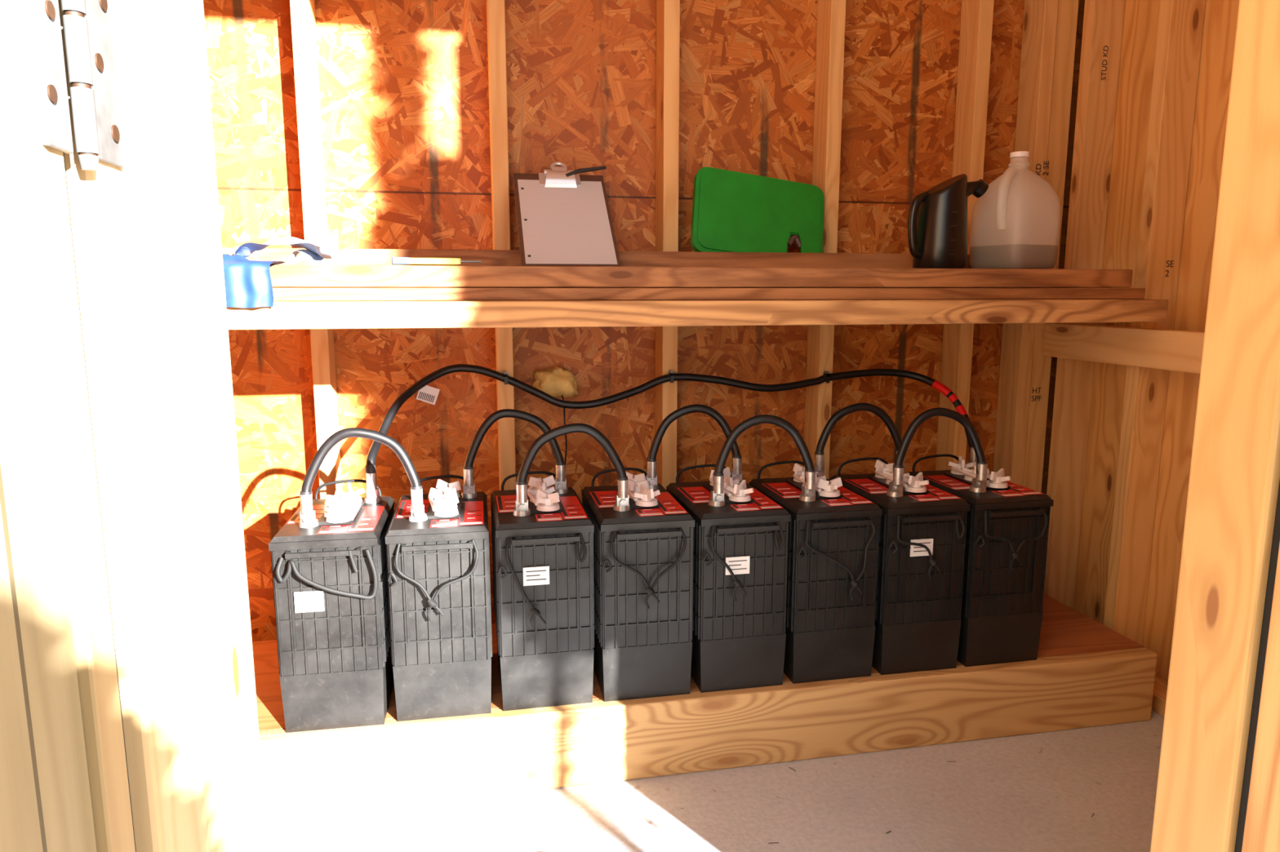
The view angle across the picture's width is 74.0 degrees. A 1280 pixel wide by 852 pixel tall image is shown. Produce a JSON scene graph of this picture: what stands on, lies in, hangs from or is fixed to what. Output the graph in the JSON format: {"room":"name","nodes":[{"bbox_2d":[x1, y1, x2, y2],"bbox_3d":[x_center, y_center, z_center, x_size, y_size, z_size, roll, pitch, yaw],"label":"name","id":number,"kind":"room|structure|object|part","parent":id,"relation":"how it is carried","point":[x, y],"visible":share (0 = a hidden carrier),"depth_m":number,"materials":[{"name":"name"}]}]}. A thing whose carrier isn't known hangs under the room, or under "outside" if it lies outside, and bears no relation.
{"room":"battery storage shed","nodes":[
{"label":"battery storage shed","id":0,"kind":"room"},
{"bbox_2d":[0,0,135,851],"bbox_3d":[-0.221,-0.061,-0.018,0.044,2.020,0.912,-2,9,-11],"label":"door","id":1,"kind":"structure","parent":0,"point":[46,802],"depth_m":0.41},
{"bbox_3d":[-0.308,-0.129,0.409,0.044,2.020,0.030,-2,9,-11],"label":"door leaf stile","id":2,"kind":"part","parent":1,"relation":"part of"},
{"bbox_2d":[203,0,1084,641],"bbox_3d":[-0.132,-0.569,2.076,2.702,2.420,0.013,-2,9,-11],"label":"wall","id":3,"kind":"structure","parent":0,"point":[403,84],"depth_m":2.08,"materials":[{"name":"brown wood"}]},
{"bbox_2d":[532,366,578,401],"bbox_3d":[-0.210,-0.105,2.107,0.112,0.088,0.072,-2,9,-11],"label":"plug","id":4,"kind":"object","parent":3,"relation":"attached to","point":[557,381],"visible":0.77,"depth_m":2.08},
{"bbox_2d":[561,395,567,464],"bbox_3d":[-0.184,0.058,2.094,0.012,0.277,0.073,-2,9,-11],"label":"wire","id":5,"kind":"object","parent":4,"relation":"attached to","point":[562,395],"visible":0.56,"depth_m":2.06,"materials":[{"name":"black rubber"}]},
{"bbox_2d":[266,710,1164,851],"bbox_3d":[0.019,0.783,1.540,2.690,0.080,1.530,-2,9,-11],"label":"floor","id":6,"kind":"structure","parent":0,"point":[1002,794],"depth_m":1.62,"materials":[{"name":"concrete"}]},
{"bbox_2d":[252,594,1157,822],"bbox_3d":[-0.005,0.596,1.943,2.311,0.163,0.478,-2,9,-11],"label":"platform","id":7,"kind":"object","parent":6,"relation":"on","point":[1085,673],"visible":0.48,"depth_m":1.73,"materials":[{"name":"brown wood"}]},
{"bbox_2d":[268,479,394,733],"bbox_3d":[-0.595,0.342,1.689,0.188,0.418,0.335,-2,9,-10],"label":"battery","id":8,"kind":"object","parent":7,"relation":"on","point":[331,590],"visible":0.91,"depth_m":1.57,"materials":[{"name":"black plastic"}]},
{"bbox_2d":[299,427,424,524],"bbox_3d":[-0.524,0.091,1.596,0.223,0.176,0.032,-2,9,-11],"label":"jumper cable","id":9,"kind":"object","parent":8,"relation":"attached to","point":[416,490],"visible":1,"depth_m":1.58,"materials":[{"name":"black rubber"}]},
{"bbox_2d":[385,475,492,721],"bbox_3d":[-0.401,0.334,1.733,0.188,0.418,0.331,-2,9,-11],"label":"battery","id":10,"kind":"object","parent":7,"relation":"on","point":[438,562],"visible":0.93,"depth_m":1.61,"materials":[{"name":"black plastic"}]},
{"bbox_2d":[462,408,566,494],"bbox_3d":[-0.269,0.053,1.820,0.220,0.180,0.030,-2,9,-12],"label":"jumper cable","id":11,"kind":"object","parent":10,"relation":"attached to","point":[560,466],"visible":0.97,"depth_m":1.80,"materials":[{"name":"black rubber"}]},
{"bbox_2d":[490,471,594,711],"bbox_3d":[-0.208,0.328,1.774,0.188,0.418,0.331,-2,9,-11],"label":"battery","id":12,"kind":"object","parent":7,"relation":"on","point":[543,555],"visible":0.96,"depth_m":1.65,"materials":[{"name":"black plastic"}]},
{"bbox_2d":[515,423,628,512],"bbox_3d":[-0.134,0.080,1.677,0.225,0.171,0.031,-2,9,-11],"label":"jumper cable","id":13,"kind":"object","parent":12,"relation":"attached to","point":[622,479],"visible":1,"depth_m":1.66,"materials":[{"name":"black rubber"}]},
{"bbox_2d":[581,467,694,702],"bbox_3d":[-0.011,0.322,1.812,0.188,0.418,0.331,-2,9,-11],"label":"battery","id":14,"kind":"object","parent":7,"relation":"on","point":[643,548],"visible":0.89,"depth_m":1.69,"materials":[{"name":"black plastic"}]},
{"bbox_2d":[646,404,742,485],"bbox_3d":[0.122,0.041,1.897,0.221,0.179,0.030,-2,9,-11],"label":"jumper cable","id":15,"kind":"object","parent":14,"relation":"attached to","point":[736,457],"visible":0.96,"depth_m":1.88,"materials":[{"name":"black rubber"}]},
{"bbox_2d":[666,464,791,693],"bbox_3d":[0.184,0.316,1.850,0.188,0.418,0.331,-2,9,-11],"label":"battery","id":16,"kind":"object","parent":7,"relation":"on","point":[740,541],"visible":0.84,"depth_m":1.73,"materials":[{"name":"black plastic"}]},
{"bbox_2d":[712,414,815,502],"bbox_3d":[0.258,0.065,1.754,0.224,0.177,0.031,-2,9,-11],"label":"jumper cable","id":17,"kind":"object","parent":16,"relation":"attached to","point":[810,473],"visible":1,"depth_m":1.74,"materials":[{"name":"black rubber"}]},
{"bbox_2d":[748,460,882,684],"bbox_3d":[0.379,0.309,1.891,0.188,0.418,0.331,-2,9,-12],"label":"battery","id":18,"kind":"object","parent":7,"relation":"on","point":[833,541],"visible":0.84,"depth_m":1.76,"materials":[{"name":"black plastic"}]},
{"bbox_2d":[829,457,970,675],"bbox_3d":[0.577,0.303,1.930,0.188,0.418,0.331,-2,9,-11],"label":"battery","id":19,"kind":"object","parent":7,"relation":"on","point":[922,528],"visible":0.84,"depth_m":1.80,"materials":[{"name":"black plastic"}]},
{"bbox_2d":[813,403,905,477],"bbox_3d":[0.513,0.032,1.977,0.227,0.172,0.030,-2,9,-11],"label":"jumper cable","id":20,"kind":"object","parent":19,"relation":"attached to","point":[819,453],"visible":0.79,"depth_m":1.96,"materials":[{"name":"black rubber"}]},
{"bbox_2d":[891,407,987,493],"bbox_3d":[0.649,0.050,1.833,0.223,0.181,0.031,-2,9,-11],"label":"jumper cable","id":21,"kind":"object","parent":19,"relation":"attached to","point":[981,464],"visible":1,"depth_m":1.82,"materials":[{"name":"black rubber"}]},
{"bbox_2d":[907,453,1053,666],"bbox_3d":[0.770,0.297,1.970,0.188,0.418,0.331,-2,9,-12],"label":"battery","id":22,"kind":"object","parent":7,"relation":"on","point":[1007,522],"visible":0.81,"depth_m":1.84,"materials":[{"name":"black plastic"}]},
{"bbox_2d":[364,364,977,498],"bbox_3d":[0.108,-0.016,1.992,1.427,0.258,0.242,-2,9,-11],"label":"cable","id":23,"kind":"object","parent":22,"relation":"attached to","point":[370,468],"visible":0.93,"depth_m":2.05,"materials":[{"name":"black rubber"}]},
{"bbox_2d":[416,385,439,404],"bbox_3d":[-0.489,-0.077,1.960,0.054,0.059,0.011,-3,10,-19],"label":"tag","id":24,"kind":"object","parent":23,"relation":"attached to","point":[428,394],"visible":0.91,"depth_m":1.96,"materials":[{"name":"white paper"}]},
{"bbox_2d":[680,749,1093,844],"bbox_3d":[0.382,0.746,1.496,1.469,0.006,0.544,-2,9,-11],"label":"debris","id":25,"kind":"object","parent":6,"relation":"on","point":[1042,749],"visible":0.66,"depth_m":1.59,"materials":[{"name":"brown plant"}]},
{"bbox_2d":[1151,675,1168,716],"bbox_3d":[1.288,0.680,1.813,0.087,0.038,1.250,-2,9,-11],"label":"plate","id":26,"kind":"object","parent":6,"relation":"on","point":[1160,691],"visible":0.02,"depth_m":1.99,"materials":[{"name":"brown wood"}]},
{"bbox_2d":[1044,0,1124,608],"bbox_3d":[1.169,-0.610,2.207,0.087,2.380,0.038,-2,9,-11],"label":"stud","id":27,"kind":"object","parent":26,"relation":"on","point":[1103,20],"visible":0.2,"depth_m":2.21,"materials":[{"name":"brown wood"}]},
{"bbox_2d":[1101,45,1108,79],"bbox_3d":[1.170,-0.915,2.138,0.014,0.082,0.001,-2,9,-11],"label":"stamp","id":28,"kind":"object","parent":27,"relation":"attached to","point":[1104,46],"visible":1,"depth_m":2.14,"materials":[{"name":"grey paint"}]},
{"bbox_2d":[1042,323,1204,373],"bbox_3d":[1.223,-0.137,1.689,0.038,0.087,1.228,-2,9,-11],"label":"support","id":29,"kind":"object","parent":27,"relation":"attached to","point":[1176,350],"visible":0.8,"depth_m":1.99,"materials":[{"name":"brown wood"}]},
{"bbox_2d":[1103,0,1205,644],"bbox_3d":[1.218,-0.571,1.966,0.087,2.380,0.038,-2,9,-11],"label":"stud","id":30,"kind":"object","parent":26,"relation":"on","point":[1180,22],"visible":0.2,"depth_m":1.99,"materials":[{"name":"brown wood"}]},
{"bbox_2d":[1165,260,1173,276],"bbox_3d":[1.237,-0.368,1.982,0.020,0.037,0.001,-2,9,-11],"label":"stamp","id":31,"kind":"object","parent":30,"relation":"attached to","point":[1167,260],"visible":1,"depth_m":1.98,"materials":[{"name":"grey paint"}]},
{"bbox_2d":[1150,0,1279,851],"bbox_3d":[0.628,-0.182,0.803,0.043,2.060,0.162,-2,9,-11],"label":"door frame","id":32,"kind":"structure","parent":6,"relation":"on","point":[1234,476],"depth_m":0.86,"materials":[{"name":"beige wood"}]},
{"bbox_2d":[1234,480,1279,851],"bbox_3d":[0.633,-0.179,0.784,0.022,2.060,0.013,-2,9,-11],"label":"seal","id":33,"kind":"object","parent":32,"relation":"attached to","point":[1276,536],"visible":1,"depth_m":0.85,"materials":[{"name":"black"}]},
{"bbox_3d":[-0.165,0.617,2.207,2.600,0.038,0.087,-2,9,-11],"label":"plate","id":34,"kind":"object","parent":6,"relation":"on","visible":0},
{"bbox_2d":[289,0,342,499],"bbox_3d":[-0.733,-0.561,1.902,0.038,2.380,0.086,-2,9,-11],"label":"stud","id":35,"kind":"object","parent":34,"relation":"on","point":[303,19],"visible":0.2,"depth_m":1.88,"materials":[{"name":"beige wood"}]},
{"bbox_2d":[486,0,515,490],"bbox_3d":[-0.327,-0.574,1.983,0.038,2.380,0.086,-2,9,-11],"label":"stud","id":36,"kind":"object","parent":34,"relation":"on","point":[495,11],"visible":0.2,"depth_m":1.95,"materials":[{"name":"brown wood"}]},
{"bbox_2d":[654,0,679,489],"bbox_3d":[0.066,-0.586,2.061,0.038,2.380,0.086,-2,9,-11],"label":"stud","id":37,"kind":"object","parent":34,"relation":"on","point":[668,11],"visible":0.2,"depth_m":2.03,"materials":[{"name":"brown wood"}]},
{"bbox_2d":[803,0,845,479],"bbox_3d":[0.468,-0.599,2.141,0.038,2.380,0.086,-2,9,-11],"label":"stud","id":38,"kind":"object","parent":34,"relation":"on","point":[831,14],"visible":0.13,"depth_m":2.11,"materials":[{"name":"brown wood"}]},
{"bbox_2d":[935,0,994,471],"bbox_3d":[0.853,-0.612,2.218,0.038,2.380,0.086,-2,9,-11],"label":"stud","id":39,"kind":"object","parent":34,"relation":"on","point":[976,15],"visible":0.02,"depth_m":2.19,"materials":[{"name":"brown wood"}]},
{"bbox_2d":[992,0,1058,486],"bbox_3d":[1.029,-0.617,2.253,0.038,2.380,0.086,-2,9,-11],"label":"stud","id":40,"kind":"object","parent":34,"relation":"on","point":[1040,16],"visible":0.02,"depth_m":2.24,"materials":[{"name":"brown wood"}]},
{"bbox_2d":[1022,0,1079,492],"bbox_3d":[1.079,-0.619,2.266,0.060,2.380,0.082,-2,9,-11],"label":"stud","id":41,"kind":"object","parent":34,"relation":"on","point":[1068,10],"visible":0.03,"depth_m":2.22,"materials":[{"name":"brown wood"}]},
{"bbox_2d":[1031,387,1041,401],"bbox_3d":[1.079,-0.086,2.308,0.030,0.037,0.001,-2,9,-11],"label":"stamp","id":42,"kind":"object","parent":41,"relation":"attached to","point":[1033,388],"visible":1,"depth_m":2.31,"materials":[{"name":"grey paint"}]},
{"bbox_2d":[1035,160,1048,175],"bbox_3d":[1.044,-0.669,2.202,0.037,0.037,0.001,-2,9,-11],"label":"stamp","id":43,"kind":"object","parent":41,"relation":"attached to","point":[1046,163],"visible":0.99,"depth_m":2.20,"materials":[{"name":"grey paint"}]},
{"bbox_3d":[-0.353,-0.331,0.594,0.040,2.420,0.128,-2,9,-11],"label":"stud","id":44,"kind":"object","parent":6,"relation":"on","visible":0},
{"bbox_2d":[57,0,267,851],"bbox_3d":[-0.334,-0.144,0.567,0.045,2.060,0.257,-2,9,-11],"label":"door frame","id":45,"kind":"structure","parent":44,"relation":"attached to","point":[110,206],"depth_m":0.55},
{"bbox_2d":[26,0,124,171],"bbox_3d":[-0.286,-0.191,0.434,0.013,1.677,0.076,-2,9,-11],"label":"hinges","id":46,"kind":"object","parent":45,"relation":"attached to","point":[86,25],"visible":1,"depth_m":0.43,"materials":[{"name":"metal"}]},
{"bbox_2d":[62,151,136,851],"bbox_3d":[-0.314,-0.123,0.434,0.032,2.060,0.016,-2,9,-11],"label":"seal","id":47,"kind":"object","parent":45,"relation":"attached to","point":[63,152],"visible":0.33,"depth_m":0.47,"materials":[{"name":"beige"}]},
{"bbox_2d":[1073,0,1239,682],"bbox_3d":[1.345,-0.493,1.606,0.015,2.420,1.530,-2,9,-11],"label":"wall","id":48,"kind":"structure","parent":0,"point":[1140,20],"depth_m":2.07,"materials":[{"name":"brown wood"}]},
{"bbox_3d":[-1.116,-0.549,1.826,0.038,2.380,0.087,-2,9,-11],"label":"stud","id":49,"kind":"object","parent":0,"visible":0},
{"bbox_2d":[222,247,1168,329],"bbox_3d":[-0.017,-0.294,1.825,2.297,0.168,0.426,-2,9,-11],"label":"wall shelf","id":50,"kind":"object","parent":49,"relation":"attached to","point":[359,288],"visible":0.59,"depth_m":1.68,"materials":[{"name":"brown wood"}]},
{"bbox_2d":[222,229,337,308],"bbox_3d":[-0.669,-0.285,1.525,0.228,0.146,0.136,-2,9,-11],"label":"cloth","id":51,"kind":"object","parent":50,"relation":"on","point":[247,282],"visible":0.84,"depth_m":1.47,"materials":[{"name":"blue fabric"}]},
{"bbox_2d":[391,257,481,265],"bbox_3d":[-0.383,-0.311,1.603,0.165,0.013,0.025,-3,10,-18],"label":"utility knife","id":52,"kind":"object","parent":50,"relation":"on","point":[395,260],"visible":1,"depth_m":1.59,"materials":[{"name":"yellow plastic"}]},
{"bbox_2d":[512,161,621,266],"bbox_3d":[-0.163,-0.471,1.868,0.215,0.248,0.253,-2,9,-11],"label":"clipboard","id":53,"kind":"object","parent":50,"relation":"on","point":[564,218],"visible":0.97,"depth_m":1.86,"materials":[{"name":"paper"}]},
{"bbox_2d":[690,166,823,253],"bbox_3d":[0.284,-0.496,2.034,0.343,0.241,0.081,-2,9,-11],"label":"folder","id":54,"kind":"object","parent":50,"relation":"on","point":[733,211],"visible":0.78,"depth_m":2.02,"materials":[{"name":"green plastic"}]},
{"bbox_2d":[907,173,988,268],"bbox_3d":[0.682,-0.453,1.884,0.167,0.208,0.114,3,10,17],"label":"jug","id":55,"kind":"object","parent":50,"relation":"on","point":[937,220],"visible":0.94,"depth_m":1.85,"materials":[{"name":"plastic"}]},
{"bbox_2d":[968,151,1060,269],"bbox_3d":[0.854,-0.490,1.943,0.167,0.262,0.151,-4,10,-24],"label":"water jug","id":56,"kind":"object","parent":50,"relation":"on","point":[1015,224],"visible":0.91,"depth_m":1.89,"materials":[{"name":"white plastic"}]}
]}

